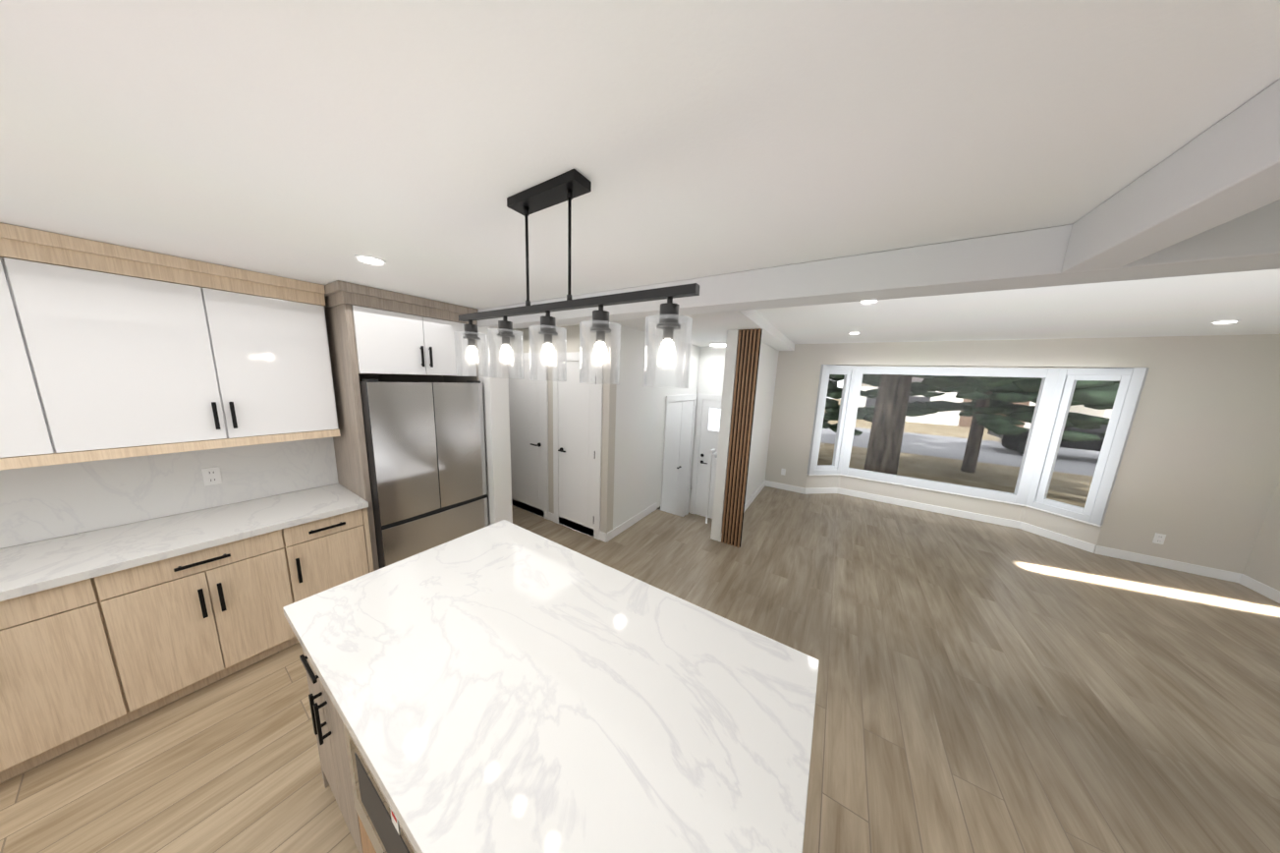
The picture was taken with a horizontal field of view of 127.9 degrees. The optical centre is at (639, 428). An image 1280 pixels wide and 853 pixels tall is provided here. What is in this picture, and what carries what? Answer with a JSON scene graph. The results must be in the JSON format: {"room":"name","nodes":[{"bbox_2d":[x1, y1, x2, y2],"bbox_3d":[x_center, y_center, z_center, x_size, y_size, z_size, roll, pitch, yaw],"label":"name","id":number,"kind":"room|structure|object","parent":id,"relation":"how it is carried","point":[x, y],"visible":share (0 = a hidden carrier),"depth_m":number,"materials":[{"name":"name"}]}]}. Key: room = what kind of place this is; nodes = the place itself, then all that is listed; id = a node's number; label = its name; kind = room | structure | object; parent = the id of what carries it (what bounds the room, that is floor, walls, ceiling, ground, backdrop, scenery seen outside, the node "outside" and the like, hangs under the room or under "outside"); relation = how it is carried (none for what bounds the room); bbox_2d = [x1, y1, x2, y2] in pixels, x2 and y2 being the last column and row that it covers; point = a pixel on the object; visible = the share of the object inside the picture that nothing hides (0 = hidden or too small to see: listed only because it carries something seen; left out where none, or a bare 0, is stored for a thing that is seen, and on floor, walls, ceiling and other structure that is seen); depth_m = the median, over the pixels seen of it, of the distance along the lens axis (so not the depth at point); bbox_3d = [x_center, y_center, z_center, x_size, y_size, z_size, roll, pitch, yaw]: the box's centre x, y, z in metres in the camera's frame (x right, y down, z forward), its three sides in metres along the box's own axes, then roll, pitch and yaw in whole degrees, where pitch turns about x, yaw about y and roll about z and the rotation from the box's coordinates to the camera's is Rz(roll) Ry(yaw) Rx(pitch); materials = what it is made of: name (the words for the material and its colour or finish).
{"room":"kitchen","nodes":[
{"label":"kitchen","id":0,"kind":"room"},
{"bbox_2d":[18,373,443,545],"bbox_3d":[-3.608,0.370,1.011,0.140,2.420,5.620,8,11,32],"label":"wall","id":1,"kind":"structure","parent":0,"point":[410,377],"depth_m":2.91,"materials":[{"name":"beige paint"}]},
{"bbox_2d":[0,234,62,462],"bbox_3d":[-3.168,-0.313,1.091,0.348,0.945,0.983,8,11,32],"label":"upper cabinet","id":2,"kind":"object","parent":1,"relation":"attached to","point":[27,429],"depth_m":1.40,"materials":[{"name":"white paint"}]},
{"bbox_2d":[0,437,338,548],"bbox_3d":[-3.571,0.413,0.937,0.010,0.538,3.927,8,11,32],"label":"backsplash","id":3,"kind":"structure","parent":1,"relation":"attached to","point":[43,502],"depth_m":1.88,"materials":[{"name":"stone"}]},
{"bbox_2d":[201,466,222,485],"bbox_3d":[-2.832,0.312,2.072,0.010,0.115,0.070,8,11,32],"label":"outlet","id":4,"kind":"object","parent":3,"relation":"attached to","point":[211,475],"visible":1,"depth_m":2.07,"materials":[{"name":"white plastic"}]},
{"bbox_2d":[3,234,339,454],"bbox_3d":[-2.631,-0.429,1.920,0.348,0.945,1.007,8,11,32],"label":"upper cabinet","id":5,"kind":"object","parent":1,"relation":"attached to","point":[109,351],"depth_m":1.69,"materials":[{"name":"white paint"}]},
{"bbox_2d":[476,326,512,525],"bbox_3d":[-1.711,0.154,3.237,0.930,2.269,0.190,8,11,32],"label":"wall","id":6,"kind":"structure","parent":0,"point":[496,408],"depth_m":2.95,"materials":[{"name":"white paint"}]},
{"bbox_2d":[511,480,1279,603],"bbox_3d":[1.513,1.233,4.119,9.000,0.105,4.510,8,11,32],"label":"baseboard","id":7,"kind":"structure","parent":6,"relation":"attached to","point":[1268,591],"depth_m":3.99,"materials":[{"name":"white wood"}]},
{"bbox_2d":[509,323,617,533],"bbox_3d":[-1.647,-0.094,4.295,3.180,2.420,0.120,8,11,32],"label":"wall","id":8,"kind":"structure","parent":0,"point":[573,332],"depth_m":3.52,"materials":[{"name":"beige paint"}]},
{"bbox_2d":[507,352,549,519],"bbox_3d":[-1.555,0.083,4.142,0.934,2.127,0.072,8,11,32],"label":"room door","id":9,"kind":"structure","parent":8,"relation":"in","point":[528,416],"depth_m":4.10,"materials":[{"name":"white wood"}]},
{"bbox_2d":[553,351,603,540],"bbox_3d":[-0.762,0.197,3.644,0.779,2.127,0.072,8,11,32],"label":"closet door","id":10,"kind":"structure","parent":8,"relation":"in","point":[577,441],"depth_m":3.64,"materials":[{"name":"white wood"}]},
{"bbox_2d":[0,485,1279,852],"bbox_3d":[0.032,1.648,1.759,9.300,0.060,10.700,8,11,32],"label":"floor","id":11,"kind":"structure","parent":0,"point":[988,688],"depth_m":1.83,"materials":[{"name":"wood"}]},
{"bbox_2d":[0,577,133,782],"bbox_3d":[-2.992,1.111,1.440,0.617,0.868,0.602,8,11,32],"label":"base cabinet","id":12,"kind":"object","parent":11,"relation":"on","point":[104,631],"depth_m":1.42,"materials":[{"name":"brown wood"}]},
{"bbox_2d":[98,530,298,719],"bbox_3d":[-2.669,1.041,1.938,0.617,0.868,0.594,8,11,32],"label":"base cabinet","id":13,"kind":"object","parent":11,"relation":"on","point":[183,625],"depth_m":1.73,"materials":[{"name":"brown wood"}]},
{"bbox_2d":[0,483,368,601],"bbox_3d":[-3.312,0.739,0.815,0.648,0.040,3.928,8,11,32],"label":"countertop","id":14,"kind":"structure","parent":13,"relation":"on","point":[52,563],"depth_m":1.70,"materials":[{"name":"white stone"}]},
{"bbox_2d":[286,506,374,600],"bbox_3d":[-2.396,0.982,2.360,0.617,0.868,0.418,8,11,32],"label":"base cabinet","id":15,"kind":"object","parent":11,"relation":"on","point":[327,553],"depth_m":2.16,"materials":[{"name":"brown wood"}]},
{"bbox_2d":[285,617,404,852],"bbox_3d":[-0.428,1.242,1.255,1.780,0.868,0.962,8,11,32],"label":"kitchen island","id":16,"kind":"object","parent":11,"relation":"on","point":[333,742],"depth_m":1.15,"materials":[{"name":"oak"},{"name":"warm oak"},{"name":"black metal"}]},
{"bbox_2d":[347,729,416,852],"bbox_3d":[-0.558,1.091,1.014,0.600,0.313,0.410,8,11,32],"label":"microwave","id":17,"kind":"object","parent":16,"relation":"in","point":[389,834],"visible":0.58,"depth_m":0.90,"materials":[{"name":"silver glass"}]},
{"bbox_2d":[282,519,819,852],"bbox_3d":[-0.402,0.791,1.194,1.840,0.040,0.991,8,11,32],"label":"island countertop","id":18,"kind":"structure","parent":16,"relation":"on","point":[504,687],"depth_m":0.94,"materials":[{"name":"white stone"}]},
{"bbox_2d":[323,279,478,570],"bbox_3d":[-2.007,0.146,2.756,0.653,2.418,0.923,8,11,32],"label":"cabinet","id":19,"kind":"object","parent":11,"relation":"on","point":[374,330],"visible":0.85,"depth_m":2.32,"materials":[{"name":"brown wood"}]},
{"bbox_2d":[359,379,488,568],"bbox_3d":[-1.964,0.457,2.806,0.692,1.792,0.832,8,11,32],"label":"fridge","id":20,"kind":"object","parent":11,"relation":"on","point":[425,447],"visible":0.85,"depth_m":2.50,"materials":[{"name":"silver metal"}]},
{"bbox_2d":[721,328,762,547],"bbox_3d":[1.101,0.153,3.457,0.230,2.418,0.034,8,11,32],"label":"panel","id":21,"kind":"object","parent":11,"relation":"on","point":[747,369],"visible":0.98,"depth_m":3.43,"materials":[{"name":"brown wood"}]},
{"bbox_2d":[0,0,1279,350],"bbox_3d":[0.131,-0.861,1.345,9.300,0.190,10.700,8,11,32],"label":"ceiling","id":22,"kind":"structure","parent":0,"point":[415,143],"depth_m":0.72,"materials":[{"name":"paint"}]},
{"bbox_2d":[354,254,386,265],"bbox_3d":[-1.371,-0.860,1.595,0.124,0.010,0.124,8,11,32],"label":"recessed light","id":23,"kind":"object","parent":22,"relation":"in","point":[370,259],"visible":1,"depth_m":1.58,"materials":[{"name":"white plastic"}]},
{"bbox_2d":[453,168,699,388],"bbox_3d":[-0.289,-0.436,0.981,1.010,0.562,0.116,8,11,32],"label":"pendant light","id":24,"kind":"object","parent":22,"relation":"hanging from","point":[570,186],"visible":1,"depth_m":0.91,"materials":[{"name":"black metal"}]},
{"bbox_2d":[709,341,725,346],"bbox_3d":[1.187,-1.248,4.625,0.320,0.033,0.320,8,11,32],"label":"recessed light","id":25,"kind":"object","parent":22,"relation":"in","point":[718,344],"visible":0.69,"depth_m":4.54,"materials":[{"name":"white plastic"}]},
{"bbox_2d":[858,299,879,303],"bbox_3d":[1.757,-0.982,2.404,0.124,0.010,0.124,8,11,32],"label":"recessed light","id":26,"kind":"object","parent":22,"relation":"in","point":[865,302],"visible":0.69,"depth_m":2.41,"materials":[{"name":"white plastic"}]},
{"bbox_2d":[476,199,1279,328],"bbox_3d":[1.090,-0.645,1.311,7.200,0.149,0.189,8,11,32],"label":"cross beam","id":27,"kind":"structure","parent":22,"relation":"attached to","point":[1035,257],"depth_m":1.18,"materials":[{"name":"paint"}]},
{"bbox_2d":[1061,79,1279,272],"bbox_3d":[-0.083,-0.251,-1.359,0.120,0.149,5.619,8,11,32],"label":"beam","id":28,"kind":"structure","parent":22,"relation":"attached to","point":[1225,169],"depth_m":0.67,"materials":[{"name":"paint"}]},
{"bbox_2d":[1210,320,1240,323],"bbox_3d":[4.877,-0.893,2.609,0.124,0.010,0.124,8,11,32],"label":"recessed light","id":29,"kind":"object","parent":22,"relation":"in","point":[1224,321],"visible":1,"depth_m":2.59,"materials":[{"name":"white plastic"}]},
{"bbox_2d":[612,324,700,528],"bbox_3d":[0.309,0.190,4.578,0.120,2.920,2.400,8,11,32],"label":"wall","id":30,"kind":"structure","parent":0,"point":[640,437],"depth_m":3.94,"materials":[{"name":"white paint"}]},
{"bbox_2d":[660,393,697,516],"bbox_3d":[0.628,0.527,5.007,0.040,2.140,1.080,8,11,32],"label":"closet door","id":31,"kind":"structure","parent":30,"relation":"in","point":[679,429],"depth_m":4.95,"materials":[{"name":"white wood"}]},
{"bbox_2d":[683,511,712,524],"bbox_3d":[0.950,1.671,4.916,0.956,0.060,1.250,8,11,32],"label":"floor","id":32,"kind":"structure","parent":0,"point":[698,518],"depth_m":5.45,"materials":[{"name":"brown wood"}]},
{"bbox_2d":[705,448,717,523],"bbox_3d":[1.173,0.947,4.649,0.040,1.470,1.015,8,11,32],"label":"stair handrail","id":33,"kind":"object","parent":32,"relation":"on","point":[713,453],"visible":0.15,"depth_m":4.22,"materials":[{"name":"white wood"}]},
{"bbox_2d":[688,346,725,518],"bbox_3d":[1.377,0.122,5.245,0.956,2.920,0.120,8,11,32],"label":"wall","id":34,"kind":"structure","parent":0,"point":[711,363],"depth_m":5.17,"materials":[{"name":"white paint"}]},
{"bbox_2d":[690,393,722,518],"bbox_3d":[1.303,0.513,5.230,0.894,2.147,0.072,8,11,32],"label":"entry door","id":35,"kind":"structure","parent":34,"relation":"in","point":[707,423],"depth_m":5.36,"materials":[{"name":"white wood"}]},
{"bbox_2d":[710,329,779,541],"bbox_3d":[1.797,0.194,4.911,0.120,2.920,3.200,8,11,32],"label":"wall","id":36,"kind":"structure","parent":0,"point":[764,393],"depth_m":4.39,"materials":[{"name":"white paint"}]},
{"bbox_2d":[765,333,1279,573],"bbox_3d":[4.378,0.072,4.387,4.744,2.530,0.140,8,11,32],"label":"wall","id":37,"kind":"structure","parent":0,"point":[1197,478],"depth_m":3.41,"materials":[{"name":"beige paint"}]},
{"bbox_2d":[805,364,1149,545],"bbox_3d":[4.362,0.165,4.654,3.293,2.260,0.612,8,11,32],"label":"bay window","id":38,"kind":"structure","parent":37,"relation":"in","point":[1027,501],"depth_m":4.24,"materials":[{"name":"white plastic"}]},
{"bbox_2d":[1152,532,1166,544],"bbox_3d":[5.832,1.232,3.515,0.070,0.115,0.010,8,11,32],"label":"outlet","id":39,"kind":"object","parent":37,"relation":"attached to","point":[1159,538],"visible":1,"depth_m":3.51,"materials":[{"name":"white plastic"}]},
{"bbox_2d":[1242,479,1279,591],"bbox_3d":[3.910,0.909,-0.796,0.140,2.530,10.600,8,11,32],"label":"wall","id":40,"kind":"structure","parent":0,"point":[1262,566],"depth_m":3.11,"materials":[{"name":"beige paint"}]},
{"label":"outside","id":41,"kind":"structure","parent":0,"visible":0},
{"bbox_2d":[817,398,1100,507],"bbox_3d":[30.803,-0.982,31.335,100.000,0.100,72.350,8,11,32],"label":"ground","id":42,"kind":"structure","parent":41,"point":[1076,477],"depth_m":13.00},
{"bbox_2d":[858,376,1035,428],"bbox_3d":[26.804,-3.687,29.559,12.300,5.500,10.000,8,11,32],"label":"house","id":43,"kind":"structure","parent":42,"relation":"on","point":[942,417],"depth_m":25.84,"materials":[{"name":"white"}]},
{"bbox_2d":[822,373,1119,474],"bbox_3d":[9.821,-4.217,8.726,17.600,12.000,11.953,8,11,32],"label":"trees","id":44,"kind":"object","parent":42,"relation":"on","point":[890,433],"depth_m":8.30,"materials":[{"name":"green plant"}]},
{"bbox_2d":[984,424,1108,454],"bbox_3d":[20.034,0.447,14.008,5.880,1.880,2.062,8,11,32],"label":"truck","id":45,"kind":"object","parent":42,"relation":"on","point":[1019,445],"depth_m":13.83,"materials":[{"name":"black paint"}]},
{"bbox_2d":[1068,404,1112,418],"bbox_3d":[39.207,-1.914,21.775,12.800,5.500,10.000,8,11,32],"label":"house","id":46,"kind":"structure","parent":42,"relation":"on","point":[1090,411],"depth_m":22.56,"materials":[{"name":"white"}]}
]}

